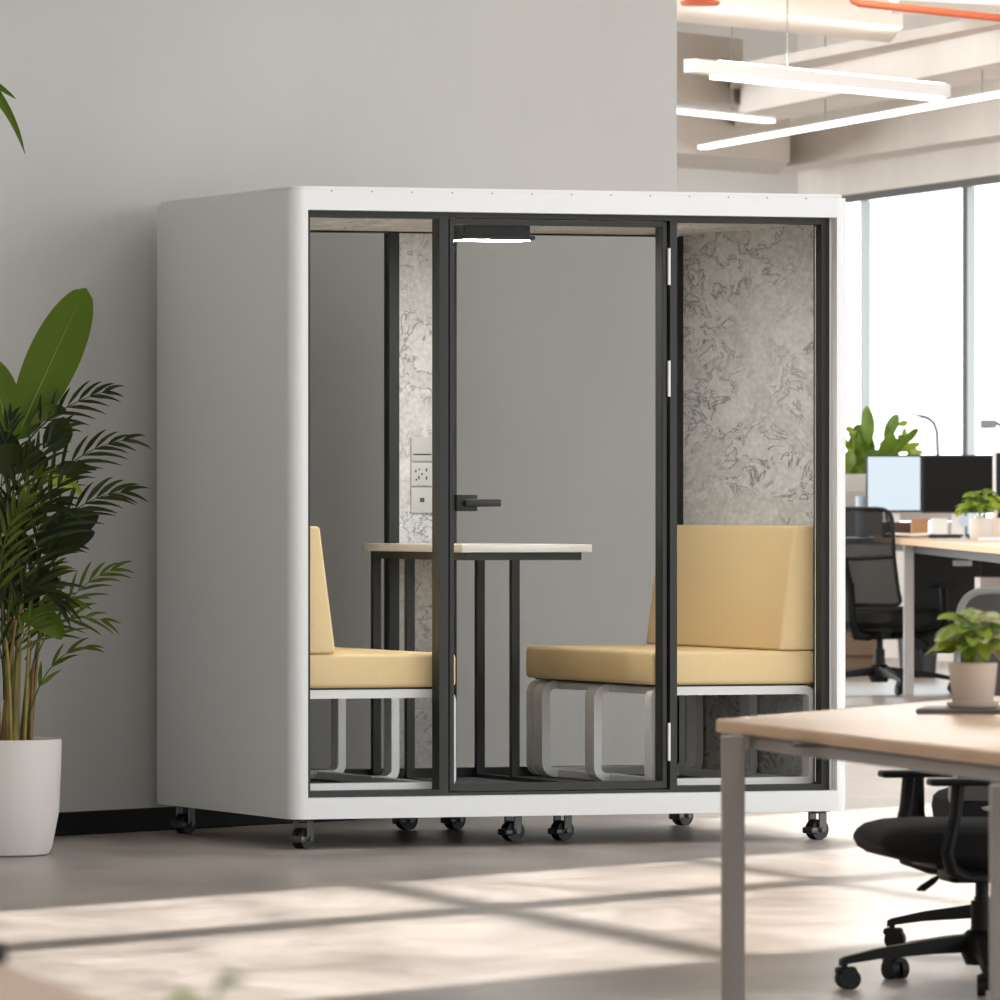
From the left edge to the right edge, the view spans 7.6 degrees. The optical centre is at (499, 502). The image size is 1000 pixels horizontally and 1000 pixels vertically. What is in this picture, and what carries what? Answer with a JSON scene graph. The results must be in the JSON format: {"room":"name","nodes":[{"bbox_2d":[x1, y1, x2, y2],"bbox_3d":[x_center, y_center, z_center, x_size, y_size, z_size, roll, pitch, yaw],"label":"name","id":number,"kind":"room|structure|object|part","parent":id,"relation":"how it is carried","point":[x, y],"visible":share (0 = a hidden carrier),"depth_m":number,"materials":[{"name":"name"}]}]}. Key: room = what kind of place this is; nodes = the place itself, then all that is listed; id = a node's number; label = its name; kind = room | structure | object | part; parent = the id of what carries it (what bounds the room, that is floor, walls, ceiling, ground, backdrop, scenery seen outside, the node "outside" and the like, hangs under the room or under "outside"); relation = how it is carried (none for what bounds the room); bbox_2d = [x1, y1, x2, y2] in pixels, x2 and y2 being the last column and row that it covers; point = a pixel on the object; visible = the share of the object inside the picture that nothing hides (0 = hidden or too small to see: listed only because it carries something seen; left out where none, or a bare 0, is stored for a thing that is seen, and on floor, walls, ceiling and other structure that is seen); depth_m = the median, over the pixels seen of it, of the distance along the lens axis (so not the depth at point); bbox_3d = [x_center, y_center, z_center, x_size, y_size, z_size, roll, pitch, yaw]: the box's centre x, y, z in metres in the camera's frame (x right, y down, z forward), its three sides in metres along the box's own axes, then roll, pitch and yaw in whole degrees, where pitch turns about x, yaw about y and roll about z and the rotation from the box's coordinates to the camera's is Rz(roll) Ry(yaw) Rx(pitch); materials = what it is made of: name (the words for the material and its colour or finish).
{"room":"office","nodes":[
{"label":"office","id":0,"kind":"room"},
{"bbox_2d":[0,0,676,811],"bbox_3d":[-1.961,-1.491,27.028,0.350,5.400,8.453,0,0,37],"label":"wall","id":1,"kind":"structure","parent":0,"point":[121,109],"depth_m":28.64,"materials":[{"name":"beige paint"}]},
{"bbox_2d":[54,806,381,835],"bbox_3d":[-1.815,1.166,26.919,0.014,0.086,8.453,0,0,37],"label":"baseboard","id":2,"kind":"structure","parent":1,"relation":"attached to","point":[157,818],"depth_m":27.57,"materials":[{"name":"black"}]},
{"bbox_2d":[0,657,988,999],"bbox_3d":[2.500,1.284,31.000,23.000,0.150,66.000,0,0,0],"label":"floor","id":3,"kind":"structure","parent":0,"point":[626,907],"depth_m":22.30,"materials":[{"name":"concrete"}]},
{"bbox_2d":[0,84,24,152],"bbox_3d":[-2.054,-0.139,24.600,0.993,2.695,0.400,0,0,0],"label":"plant","id":4,"kind":"object","parent":3,"relation":"on","point":[4,106],"visible":1,"depth_m":24.60,"materials":[{"name":"green plant"}]},
{"bbox_2d":[0,964,99,999],"bbox_3d":[-1.063,0.839,6.466,1.626,0.740,2.891,0,0,-14],"label":"table","id":5,"kind":"object","parent":3,"relation":"on","point":[14,984],"visible":1,"depth_m":7.22,"materials":[{"name":"beige wood"}]},
{"bbox_2d":[0,942,7,963],"bbox_3d":[-0.513,0.458,7.637,0.026,0.022,0.026,0,0,0],"label":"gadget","id":6,"kind":"object","parent":5,"relation":"on","point":[3,947],"visible":1,"depth_m":7.63,"materials":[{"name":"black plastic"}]},
{"bbox_2d":[168,973,250,999],"bbox_3d":[-0.226,0.415,5.747,0.083,0.108,0.072,0,0,-22],"label":"plant","id":7,"kind":"object","parent":5,"relation":"on","point":[228,979],"visible":1,"depth_m":5.75,"materials":[{"name":"green plant"}]},
{"bbox_2d":[0,288,150,856],"bbox_3d":[-1.662,0.234,25.717,0.890,1.949,0.460,0,0,20],"label":"potted palm","id":8,"kind":"object","parent":3,"relation":"on","point":[30,766],"visible":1,"depth_m":25.67,"materials":[{"name":"green plant"}]},
{"bbox_2d":[0,737,61,856],"bbox_3d":[-1.727,1.009,25.750,0.444,0.400,0.444,0,0,0],"label":"pot","id":9,"kind":"object","parent":8,"relation":"attached to","point":[30,767],"depth_m":25.58,"materials":[{"name":"grey ceramic"}]},
{"bbox_2d":[157,186,844,848],"bbox_3d":[-0.002,0.052,27.184,2.121,2.314,1.485,0,0,-21],"label":"pod","id":10,"kind":"object","parent":3,"relation":"on","point":[750,287],"visible":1,"depth_m":26.86,"materials":[{"name":"white metal"}]},
{"bbox_3d":[-0.963,0.004,26.817,0.063,2.052,1.483,0,0,-21],"label":"panel","id":11,"kind":"part","parent":10,"relation":"part of","materials":[{"name":"white metal"}]},
{"bbox_2d":[310,526,455,790],"bbox_3d":[-0.661,0.548,26.969,0.604,0.933,1.280,0,0,-21],"label":"seat","id":12,"kind":"object","parent":10,"relation":"on","point":[337,674],"visible":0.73,"depth_m":26.38,"materials":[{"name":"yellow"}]},
{"bbox_2d":[310,526,334,653],"bbox_3d":[-0.874,0.305,26.887,0.148,0.447,1.280,0,0,-21],"label":"cushion","id":13,"kind":"object","parent":12,"relation":"on","point":[321,633],"depth_m":26.29,"materials":[{"name":"yellow fabric"}]},
{"bbox_3d":[-0.655,0.837,26.950,0.481,0.354,1.110,0,0,-21],"label":"rail","id":14,"kind":"part","parent":12,"relation":"part of","materials":[{"name":"white metal"}]},
{"bbox_2d":[310,647,454,687],"bbox_3d":[-0.657,0.590,26.954,0.601,0.119,1.250,0,0,-21],"label":"seat cushion","id":15,"kind":"object","parent":12,"relation":"on","point":[330,667],"depth_m":26.37,"materials":[{"name":"yellow fabric"}]},
{"bbox_2d":[411,487,431,512],"bbox_3d":[-0.290,-0.011,27.800,0.087,0.095,0.009,0,0,-21],"label":"wall socket","id":16,"kind":"object","parent":10,"relation":"attached to","point":[421,497],"depth_m":27.80,"materials":[{"name":"grey plastic"}]},
{"bbox_2d":[411,462,431,485],"bbox_3d":[-0.290,-0.106,27.800,0.087,0.088,0.009,0,0,-21],"label":"wall socket","id":17,"kind":"object","parent":10,"relation":"attached to","point":[421,472],"depth_m":27.80,"materials":[{"name":"grey plastic"}]},
{"bbox_2d":[411,437,431,460],"bbox_3d":[-0.290,-0.199,27.800,0.087,0.089,0.009,0,0,-21],"label":"wall socket","id":18,"kind":"object","parent":10,"relation":"attached to","point":[421,447],"depth_m":27.80,"materials":[{"name":"grey plastic"}]},
{"bbox_2d":[362,543,591,782],"bbox_3d":[-0.089,0.583,27.313,0.500,0.870,1.045,0,0,-21],"label":"meeting table","id":19,"kind":"object","parent":10,"relation":"on","point":[479,552],"visible":0.91,"depth_m":27.50,"materials":[{"name":"black metal"}]},
{"bbox_3d":[-0.458,0.604,27.705,0.030,0.798,0.030,0,0,-21],"label":"leg","id":20,"kind":"part","parent":19,"relation":"part of","materials":[{"name":"grey metal"}]},
{"bbox_3d":[-0.330,0.604,27.368,0.030,0.798,0.030,0,0,-21],"label":"leg","id":21,"kind":"part","parent":19,"relation":"part of","materials":[{"name":"grey metal"}]},
{"bbox_3d":[-0.093,0.191,27.323,0.440,0.028,1.005,0,0,-21],"label":"frame","id":22,"kind":"part","parent":19,"relation":"part of","materials":[{"name":"grey metal"}]},
{"bbox_3d":[-0.075,0.604,27.851,0.030,0.798,0.030,0,0,-21],"label":"leg","id":23,"kind":"part","parent":19,"relation":"part of","materials":[{"name":"grey metal"}]},
{"bbox_3d":[0.053,0.604,27.515,0.030,0.798,0.030,0,0,-21],"label":"leg","id":24,"kind":"part","parent":19,"relation":"part of","materials":[{"name":"grey metal"}]},
{"bbox_3d":[-0.078,0.000,26.406,0.157,0.058,0.059,0,0,-21],"label":"handle","id":25,"kind":"part","parent":10,"relation":"part of","materials":[{"name":"grey metal"}]},
{"bbox_2d":[454,225,534,241],"bbox_3d":[-0.033,-0.972,26.829,0.318,0.068,0.280,0,0,0],"label":"ceiling lamp","id":26,"kind":"object","parent":10,"relation":"attached to","point":[487,233],"depth_m":26.75,"materials":[{"name":"black metal"}]},
{"bbox_3d":[-0.255,0.004,27.845,2.000,2.050,0.059,0,0,-21],"label":"frame","id":27,"kind":"part","parent":10,"relation":"part of","materials":[{"name":"grey metal"}]},
{"bbox_3d":[-0.002,-1.057,27.185,2.121,0.070,1.483,0,0,-21],"label":"roof panel","id":28,"kind":"part","parent":10,"relation":"part of","materials":[{"name":"white metal"}]},
{"bbox_3d":[-0.002,-1.099,27.185,2.097,0.013,1.463,0,0,-21],"label":"roof lid","id":29,"kind":"part","parent":10,"relation":"part of","materials":[{"name":"white metal"}]},
{"bbox_3d":[0.196,0.007,26.564,0.826,2.015,0.069,0,0,-21],"label":"door","id":30,"kind":"part","parent":10,"relation":"part of","materials":[{"name":"clear glass"}]},
{"bbox_2d":[526,525,812,784],"bbox_3d":[0.610,0.548,27.455,0.647,0.933,1.280,0,0,-21],"label":"seat","id":31,"kind":"object","parent":10,"relation":"on","point":[745,592],"visible":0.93,"depth_m":27.25,"materials":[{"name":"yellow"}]},
{"bbox_2d":[526,645,812,684],"bbox_3d":[0.617,0.590,27.441,0.644,0.119,1.250,0,0,-21],"label":"seat cushion","id":32,"kind":"object","parent":31,"relation":"on","point":[551,664],"depth_m":26.95,"materials":[{"name":"yellow fabric"}]},
{"bbox_3d":[0.619,0.837,27.436,0.524,0.354,1.110,0,0,-21],"label":"rail","id":33,"kind":"part","parent":31,"relation":"part of","materials":[{"name":"white metal"}]},
{"bbox_2d":[646,525,812,649],"bbox_3d":[0.843,0.305,27.544,0.148,0.447,1.280,0,0,-21],"label":"cushion","id":34,"kind":"object","parent":31,"relation":"on","point":[740,587],"depth_m":27.30,"materials":[{"name":"yellow fabric"}]},
{"bbox_3d":[0.962,0.004,27.554,0.056,2.052,1.483,0,0,-21],"label":"panel","id":35,"kind":"part","parent":10,"relation":"part of","materials":[{"name":"white metal"}]},
{"bbox_2d":[716,696,999,999],"bbox_3d":[1.709,0.839,15.784,2.481,0.740,5.006,0,0,0],"label":"wood table","id":36,"kind":"object","parent":3,"relation":"on","point":[895,735],"visible":0.94,"depth_m":15.73,"materials":[{"name":"brown wood"}]},
{"bbox_3d":[0.498,0.853,16.045,0.050,0.712,0.050,0,0,0],"label":"leg","id":37,"kind":"part","parent":36,"relation":"part of","materials":[{"name":"beige metal"}]},
{"bbox_3d":[1.709,0.514,15.784,2.438,0.025,4.806,0,0,0],"label":"frame rail","id":38,"kind":"part","parent":36,"relation":"part of","materials":[{"name":"beige metal"}]},
{"bbox_2d":[916,706,999,713],"bbox_3d":[1.092,0.463,16.780,0.300,0.011,0.260,0,0,9],"label":"notebook","id":39,"kind":"object","parent":36,"relation":"on","point":[927,709],"visible":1,"depth_m":16.66,"materials":[{"name":"grey paper"}]},
{"bbox_2d":[946,701,999,707],"bbox_3d":[1.058,0.451,16.776,0.120,0.014,0.120,0,0,0],"label":"saucer","id":40,"kind":"object","parent":39,"relation":"on","point":[950,704],"visible":1,"depth_m":16.73,"materials":[{"name":"beige ceramic"}]},
{"bbox_2d":[926,608,999,701],"bbox_3d":[1.069,0.343,16.783,0.216,0.217,0.190,0,0,-32],"label":"potted plant","id":41,"kind":"object","parent":40,"relation":"on","point":[970,681],"visible":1,"depth_m":16.74,"materials":[{"name":"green plant"}]},
{"bbox_3d":[1.058,0.404,16.776,0.110,0.094,0.110,0,0,0],"label":"pot","id":42,"kind":"part","parent":41,"relation":"part of","materials":[{"name":"beige ceramic"}]},
{"bbox_3d":[0.950,0.868,14.070,0.060,0.682,0.060,0,0,0],"label":"leg","id":43,"kind":"part","parent":36,"relation":"part of","materials":[{"name":"beige metal"}]},
{"bbox_2d":[845,633,875,669],"bbox_3d":[2.287,0.959,52.690,0.790,0.500,0.420,0,0,0],"label":"base cabinet","id":44,"kind":"object","parent":3,"relation":"on","point":[858,653],"visible":0.02,"depth_m":52.50,"materials":[{"name":"brown wood"}]},
{"bbox_2d":[845,507,956,694],"bbox_3d":[2.393,0.616,47.627,0.954,1.185,0.966,0,0,33],"label":"office chair","id":45,"kind":"object","parent":3,"relation":"on","point":[873,597],"visible":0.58,"depth_m":47.27,"materials":[{"name":"black fabric"}]},
{"bbox_3d":[2.191,1.084,47.456,0.235,0.097,0.433,0,0,33],"label":"leg","id":46,"kind":"part","parent":45,"relation":"part of","materials":[{"name":"black plastic"}]},
{"bbox_3d":[2.234,0.341,47.334,0.630,0.635,0.154,0,0,33],"label":"frame","id":47,"kind":"part","parent":45,"relation":"part of","materials":[{"name":"black plastic"}]},
{"bbox_3d":[2.472,1.084,47.351,0.368,0.097,0.344,0,0,33],"label":"leg","id":48,"kind":"part","parent":45,"relation":"part of","materials":[{"name":"black plastic"}]},
{"bbox_3d":[2.433,0.734,47.640,0.642,0.153,0.672,0,0,33],"label":"seat","id":49,"kind":"part","parent":45,"relation":"part of","materials":[{"name":"black fabric"}]},
{"bbox_3d":[2.664,1.084,47.580,0.419,0.097,0.268,0,0,33],"label":"leg","id":50,"kind":"part","parent":45,"relation":"part of","materials":[{"name":"black plastic"}]},
{"bbox_3d":[2.626,0.869,47.594,0.219,0.084,0.088,0,0,33],"label":"lever","id":51,"kind":"part","parent":45,"relation":"part of","materials":[{"name":"black plastic"}]},
{"bbox_3d":[2.796,0.525,47.515,0.094,0.024,0.242,0,0,33],"label":"armrest","id":52,"kind":"part","parent":45,"relation":"part of","materials":[{"name":"black plastic"}]},
{"bbox_2d":[835,770,999,995],"bbox_3d":[1.190,0.739,18.735,0.733,0.940,0.736,0,0,-9],"label":"office chair","id":53,"kind":"object","parent":3,"relation":"on","point":[954,848],"visible":0.82,"depth_m":18.62,"materials":[{"name":"black plastic"}]},
{"bbox_3d":[1.011,1.114,18.698,0.347,0.074,0.085,0,0,-9],"label":"leg","id":54,"kind":"part","parent":53,"relation":"part of","materials":[{"name":"black plastic"}]},
{"bbox_3d":[1.054,0.687,19.014,0.185,0.018,0.072,0,0,-9],"label":"armrest","id":55,"kind":"part","parent":53,"relation":"part of","materials":[{"name":"black plastic"}]},
{"bbox_3d":[1.169,0.846,18.744,0.513,0.117,0.490,0,0,-9],"label":"seat","id":56,"kind":"part","parent":53,"relation":"part of","materials":[{"name":"black fabric"}]},
{"bbox_3d":[1.096,0.950,18.877,0.067,0.064,0.167,0,0,-9],"label":"lever","id":57,"kind":"part","parent":53,"relation":"part of","materials":[{"name":"black plastic"}]},
{"bbox_3d":[1.090,1.114,18.917,0.052,0.074,0.345,0,0,-35],"label":"leg","id":58,"kind":"part","parent":53,"relation":"part of","materials":[{"name":"black plastic"}]},
{"bbox_3d":[1.144,0.687,18.451,0.185,0.018,0.072,0,0,-9],"label":"armrest","id":59,"kind":"part","parent":53,"relation":"part of","materials":[{"name":"black plastic"}]},
{"bbox_3d":[1.200,1.114,18.548,0.052,0.074,0.345,0,0,1],"label":"leg","id":60,"kind":"part","parent":53,"relation":"part of","materials":[{"name":"black plastic"}]},
{"bbox_2d":[898,638,936,677],"bbox_3d":[2.898,1.019,52.000,0.300,0.380,0.300,0,0,0],"label":"waste bin","id":61,"kind":"object","parent":3,"relation":"on","point":[923,662],"visible":0.12,"depth_m":51.89,"materials":[{"name":"black plastic"}]},
{"bbox_2d":[883,587,999,945],"bbox_3d":[1.427,0.715,20.265,0.775,0.986,0.777,0,0,-3],"label":"office chair","id":62,"kind":"object","parent":3,"relation":"on","point":[984,599],"visible":0.37,"depth_m":20.08,"materials":[{"name":"black fabric"}]},
{"bbox_3d":[1.228,1.109,20.285,0.362,0.078,0.055,0,0,9],"label":"leg","id":63,"kind":"part","parent":62,"relation":"part of","materials":[{"name":"black plastic"}]},
{"bbox_3d":[1.436,0.828,20.288,0.514,0.123,0.539,0,0,-3],"label":"seat","id":64,"kind":"part","parent":62,"relation":"part of","materials":[{"name":"black fabric"}]},
{"bbox_3d":[1.451,0.524,19.991,0.505,0.603,0.134,0,0,-3],"label":"frame","id":65,"kind":"part","parent":62,"relation":"part of","materials":[{"name":"grey plastic"}]},
{"bbox_2d":[895,538,999,695],"bbox_3d":[3.550,0.716,42.100,2.100,0.985,16.200,0,0,0],"label":"oak desk","id":66,"kind":"object","parent":3,"relation":"on","point":[958,562],"visible":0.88,"depth_m":47.05,"materials":[{"name":"beige wood"}]},
{"bbox_2d":[845,493,865,506],"bbox_3d":[2.322,0.079,49.600,0.400,0.290,0.400,0,0,0],"label":"storage box","id":67,"kind":"object","parent":66,"relation":"on","point":[849,497],"visible":0.05,"depth_m":49.40,"materials":[{"name":"beige metal"}]},
{"bbox_2d":[845,406,923,492],"bbox_3d":[2.465,-0.354,49.575,0.693,0.575,0.327,0,0,0],"label":"leafy plant","id":68,"kind":"object","parent":67,"relation":"on","point":[861,443],"visible":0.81,"depth_m":49.53,"materials":[{"name":"green plant"}]},
{"bbox_2d":[855,496,865,506],"bbox_3d":[2.358,0.089,49.000,0.072,0.270,0.072,0,0,0],"label":"steel canister","id":69,"kind":"object","parent":66,"relation":"on","point":[860,501],"visible":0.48,"depth_m":48.96,"materials":[{"name":"silver metal"}]},
{"bbox_2d":[866,455,921,521],"bbox_3d":[2.569,-0.045,48.970,0.365,0.537,0.180,0,0,0],"label":"monitor","id":70,"kind":"object","parent":66,"relation":"on","point":[893,482],"visible":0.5,"depth_m":48.90,"materials":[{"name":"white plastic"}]},
{"bbox_2d":[895,522,910,537],"bbox_3d":[2.589,0.174,48.625,0.220,0.100,0.150,0,0,0],"label":"wooden tray","id":71,"kind":"object","parent":66,"relation":"on","point":[900,527],"visible":0.39,"depth_m":48.69,"materials":[{"name":"brown wood"}]},
{"bbox_3d":[2.562,0.734,47.032,0.064,0.950,0.064,0,0,0],"label":"leg","id":72,"kind":"part","parent":66,"relation":"part of","materials":[{"name":"grey metal"}]},
{"bbox_2d":[895,532,940,535],"bbox_3d":[2.633,0.199,47.800,0.338,0.026,0.200,0,0,0],"label":"open book","id":73,"kind":"object","parent":66,"relation":"on","point":[901,534],"visible":0.74,"depth_m":47.70,"materials":[{"name":"white paper"}]},
{"bbox_2d":[911,519,928,537],"bbox_3d":[2.705,0.163,48.340,0.112,0.122,0.082,0,0,0],"label":"box","id":74,"kind":"object","parent":66,"relation":"on","point":[917,525],"visible":0.91,"depth_m":48.30,"materials":[{"name":"brown cardboard"}]},
{"bbox_2d":[912,413,939,454],"bbox_3d":[2.879,-0.189,50.000,0.262,0.824,0.180,0,0,0],"label":"desk lamp","id":75,"kind":"object","parent":66,"relation":"on","point":[922,416],"visible":0.36,"depth_m":49.99,"materials":[{"name":"grey metal"}]},
{"bbox_3d":[2.865,-0.194,50.000,0.136,0.798,0.026,0,0,0],"label":"arm","id":76,"kind":"part","parent":75,"relation":"part of","materials":[{"name":"grey metal"}]},
{"bbox_2d":[900,512,964,533],"bbox_3d":[2.812,0.135,49.615,0.528,0.177,0.030,0,0,0],"label":"screen","id":77,"kind":"object","parent":66,"relation":"on","point":[904,516],"visible":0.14,"depth_m":49.60,"materials":[{"name":"grey"}]},
{"bbox_2d":[931,518,947,533],"bbox_3d":[2.824,0.161,48.235,0.100,0.125,0.070,0,0,-6],"label":"box","id":78,"kind":"object","parent":66,"relation":"on","point":[940,525],"visible":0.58,"depth_m":48.20,"materials":[{"name":"white paper"}]},
{"bbox_2d":[920,538,967,538],"bbox_3d":[2.764,0.222,46.698,0.260,0.003,0.200,0,0,-11],"label":"paper sheet","id":79,"kind":"object","parent":66,"relation":"on","point":[920,538],"visible":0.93,"depth_m":46.61,"materials":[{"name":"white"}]},
{"bbox_3d":[2.857,0.599,48.190,0.440,0.679,0.380,0,0,0],"label":"drawer","id":80,"kind":"part","parent":66,"relation":"part of","materials":[{"name":"black plastic"}]},
{"bbox_3d":[3.525,0.286,42.050,1.850,0.054,15.700,0,0,0],"label":"frame rail","id":81,"kind":"part","parent":66,"relation":"part of","materials":[{"name":"grey metal"}]},
{"bbox_2d":[927,534,969,537],"bbox_3d":[2.844,0.211,47.380,0.280,0.026,0.160,0,0,0],"label":"keyboard","id":82,"kind":"object","parent":66,"relation":"on","point":[929,535],"visible":0.94,"depth_m":47.31,"materials":[{"name":"black plastic"}]},
{"bbox_2d":[922,455,992,533],"bbox_3d":[2.986,-0.045,48.970,0.469,0.537,0.180,0,0,0],"label":"monitor","id":83,"kind":"object","parent":66,"relation":"on","point":[945,478],"visible":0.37,"depth_m":48.90,"materials":[{"name":"black plastic"}]},
{"bbox_3d":[3.510,0.614,48.425,1.580,0.710,0.050,0,0,0],"label":"modesty panel","id":84,"kind":"part","parent":66,"relation":"part of","materials":[{"name":"black plastic"}]},
{"bbox_3d":[2.959,0.385,47.990,0.125,0.038,0.020,0,0,0],"label":"drawer handle","id":85,"kind":"part","parent":66,"relation":"part of","materials":[{"name":"grey metal"}]},
{"bbox_2d":[958,516,968,537],"bbox_3d":[2.908,0.151,47.000,0.070,0.145,0.040,0,0,0],"label":"round mirror","id":86,"kind":"object","parent":66,"relation":"on","point":[963,521],"visible":0.94,"depth_m":47.00,"materials":[{"name":"silver plastic"}]},
{"bbox_2d":[955,489,999,539],"bbox_3d":[2.906,0.068,45.394,0.305,0.311,0.308,0,0,0],"label":"potted plant","id":87,"kind":"object","parent":66,"relation":"on","point":[981,527],"visible":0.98,"depth_m":45.35,"materials":[{"name":"green plant"}]},
{"bbox_3d":[2.912,0.156,45.400,0.152,0.135,0.152,0,0,0],"label":"pot","id":88,"kind":"part","parent":87,"relation":"part of","materials":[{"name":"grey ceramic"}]},
{"bbox_2d":[978,538,999,540],"bbox_3d":[2.937,0.215,44.670,0.160,0.018,0.140,0,0,-6],"label":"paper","id":89,"kind":"object","parent":66,"relation":"on","point":[979,539],"visible":1,"depth_m":44.60,"materials":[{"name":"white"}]},
{"bbox_2d":[980,420,999,427],"bbox_3d":[3.261,-0.157,48.600,0.294,0.762,0.180,0,0,0],"label":"desk lamp","id":90,"kind":"object","parent":66,"relation":"on","point":[983,423],"visible":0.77,"depth_m":48.55,"materials":[{"name":"grey metal"}]},
{"bbox_2d":[988,510,999,537],"bbox_3d":[3.037,0.131,46.200,0.100,0.186,0.100,0,0,0],"label":"pen cup","id":91,"kind":"object","parent":66,"relation":"on","point":[996,521],"visible":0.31,"depth_m":46.15,"materials":[{"name":"beige ceramic"}]},
{"bbox_2d":[993,450,999,517],"bbox_3d":[3.303,-0.056,47.570,0.361,0.559,0.180,0,0,0],"label":"monitor","id":92,"kind":"object","parent":66,"relation":"on","point":[996,453],"visible":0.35,"depth_m":47.50,"materials":[{"name":"white"}]},
{"bbox_2d":[975,577,999,588],"bbox_3d":[3.180,0.829,45.250,0.600,0.760,0.500,0,0,0],"label":"base cabinet","id":93,"kind":"object","parent":3,"relation":"on","point":[980,582],"visible":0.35,"depth_m":45.00,"materials":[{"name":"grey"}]},
{"bbox_2d":[677,31,742,108],"bbox_3d":[1.414,-3.208,55.436,0.250,0.500,2.018,0,0,30],"label":"beam","id":94,"kind":"structure","parent":0,"point":[692,89],"depth_m":55.38,"materials":[{"name":"paint"}]},
{"bbox_2d":[677,108,789,174],"bbox_3d":[1.640,-2.811,58.101,1.190,0.350,4.201,0,0,0],"label":"ceiling beam","id":95,"kind":"structure","parent":0,"point":[770,155],"depth_m":57.33,"materials":[{"name":"paint"}]},
{"bbox_2d":[677,22,797,235],"bbox_3d":[-3.290,-1.491,61.150,11.420,5.400,0.300,0,0,0],"label":"wall","id":96,"kind":"structure","parent":0,"point":[757,44],"depth_m":60.99,"materials":[{"name":"white paint"}]},
{"bbox_2d":[677,0,902,42],"bbox_3d":[1.683,-3.441,46.665,0.892,0.900,4.376,0,0,34],"label":"beam","id":97,"kind":"structure","parent":0,"point":[830,18],"depth_m":46.49,"materials":[{"name":"paint"}]},
{"bbox_2d":[729,19,999,89],"bbox_3d":[2.606,-3.112,52.034,0.889,0.070,10.190,0,0,-15],"label":"beam","id":98,"kind":"structure","parent":0,"point":[819,57],"depth_m":50.90,"materials":[{"name":"paint"}]},
{"bbox_2d":[733,29,999,127],"bbox_3d":[2.662,-3.003,52.478,0.559,0.280,10.292,0,0,-13],"label":"beam","id":99,"kind":"structure","parent":0,"point":[957,62],"depth_m":51.24,"materials":[{"name":"paint"}]},
{"bbox_2d":[798,14,999,661],"bbox_3d":[3.805,-1.491,56.237,0.300,5.400,9.915,0,0,-14],"label":"wall","id":100,"kind":"structure","parent":0,"point":[982,160],"depth_m":58.26,"materials":[{"name":"paint"}]},
{"bbox_2d":[842,193,859,203],"bbox_3d":[2.700,-1.061,60.122,0.093,2.780,1.533,0,0,-14],"label":"window","id":101,"kind":"structure","parent":100,"relation":"in","point":[851,198],"depth_m":59.58,"materials":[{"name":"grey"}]},
{"bbox_2d":[781,79,999,171],"bbox_3d":[3.070,-2.994,58.050,0.522,0.600,9.079,0,0,-15],"label":"beam","id":102,"kind":"structure","parent":100,"relation":"attached to","point":[978,122],"depth_m":57.29,"materials":[{"name":"paint"}]},
{"bbox_2d":[860,179,963,429],"bbox_3d":[3.219,-1.061,58.114,0.093,2.780,2.696,0,0,-14],"label":"window","id":103,"kind":"structure","parent":100,"relation":"in","point":[865,204],"depth_m":59.35,"materials":[{"name":"grey metal"}]},
{"bbox_2d":[962,174,999,533],"bbox_3d":[3.906,-1.061,55.454,0.093,2.780,2.877,0,0,-14],"label":"window","id":104,"kind":"structure","parent":100,"relation":"in","point":[968,191],"depth_m":56.77,"materials":[{"name":"grey metal"}]},
{"bbox_2d":[889,0,999,15],"bbox_3d":[2.842,-3.251,44.956,0.992,0.600,1.911,0,0,0],"label":"beam","id":105,"kind":"structure","parent":0,"point":[985,6],"depth_m":44.48,"materials":[{"name":"white paint"}]},
{"bbox_3d":[-2.661,-4.231,15.642,32.150,0.080,96.717,0,0,0],"label":"ceiling","id":106,"kind":"structure","parent":0,"visible":0},
{"bbox_2d":[680,0,719,6],"bbox_3d":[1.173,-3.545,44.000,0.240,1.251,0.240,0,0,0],"label":"flange","id":107,"kind":"object","parent":106,"relation":"hanging from","point":[693,3],"visible":1,"depth_m":43.92,"materials":[{"name":"orange paint"}]},
{"bbox_2d":[677,81,775,122],"bbox_3d":[1.508,-2.747,51.137,0.090,0.261,1.575,0,0,27],"label":"lamp","id":108,"kind":"object","parent":106,"relation":"hanging from","point":[731,115],"depth_m":51.17,"materials":[{"name":"white"}]},
{"bbox_2d":[677,109,774,122],"bbox_3d":[1.400,-2.638,50.923,0.080,0.024,2.069,0,0,27],"label":"diffuser","id":109,"kind":"object","parent":108,"relation":"attached to","point":[731,115],"depth_m":51.16,"materials":[{"name":"white plastic"}]},
{"bbox_2d":[731,27,732,61],"bbox_3d":[1.543,-3.129,51.206,0.090,0.233,0.016,0,0,27],"label":"cable","id":110,"kind":"object","parent":106,"relation":"hanging from","point":[731,27],"depth_m":51.29,"materials":[{"name":"white metal"}]},
{"bbox_2d":[684,0,950,100],"bbox_3d":[1.975,-3.367,46.132,0.090,1.645,3.246,0,0,31],"label":"lamp","id":111,"kind":"object","parent":106,"relation":"hanging from","point":[717,70],"visible":1,"depth_m":46.03,"materials":[{"name":"white metal"}]},
{"bbox_2d":[710,75,944,100],"bbox_3d":[2.037,-2.556,46.234,0.080,0.024,2.886,0,0,31],"label":"diffuser","id":112,"kind":"object","parent":111,"relation":"attached to","point":[859,84],"depth_m":46.43,"materials":[{"name":"white plastic"}]},
{"bbox_2d":[697,36,999,148],"bbox_3d":[2.503,-3.427,52.396,0.093,1.524,8.476,0,0,-13],"label":"lamp","id":113,"kind":"object","parent":106,"relation":"hanging from","point":[991,94],"visible":0.94,"depth_m":52.40,"materials":[{"name":"white metal"}]},
{"bbox_2d":[698,92,999,148],"bbox_3d":[2.503,-2.677,52.396,0.080,0.024,8.436,0,0,-13],"label":"diffuser","id":114,"kind":"object","parent":113,"relation":"attached to","point":[986,95],"depth_m":52.41,"materials":[{"name":"white plastic"}]},
{"bbox_2d":[849,0,999,21],"bbox_3d":[2.529,-3.485,42.783,0.073,1.412,1.973,0,0,35],"label":"pipe","id":115,"kind":"object","parent":106,"relation":"attached to","point":[860,3],"visible":1,"depth_m":42.59,"materials":[{"name":"orange metal"}]}
]}

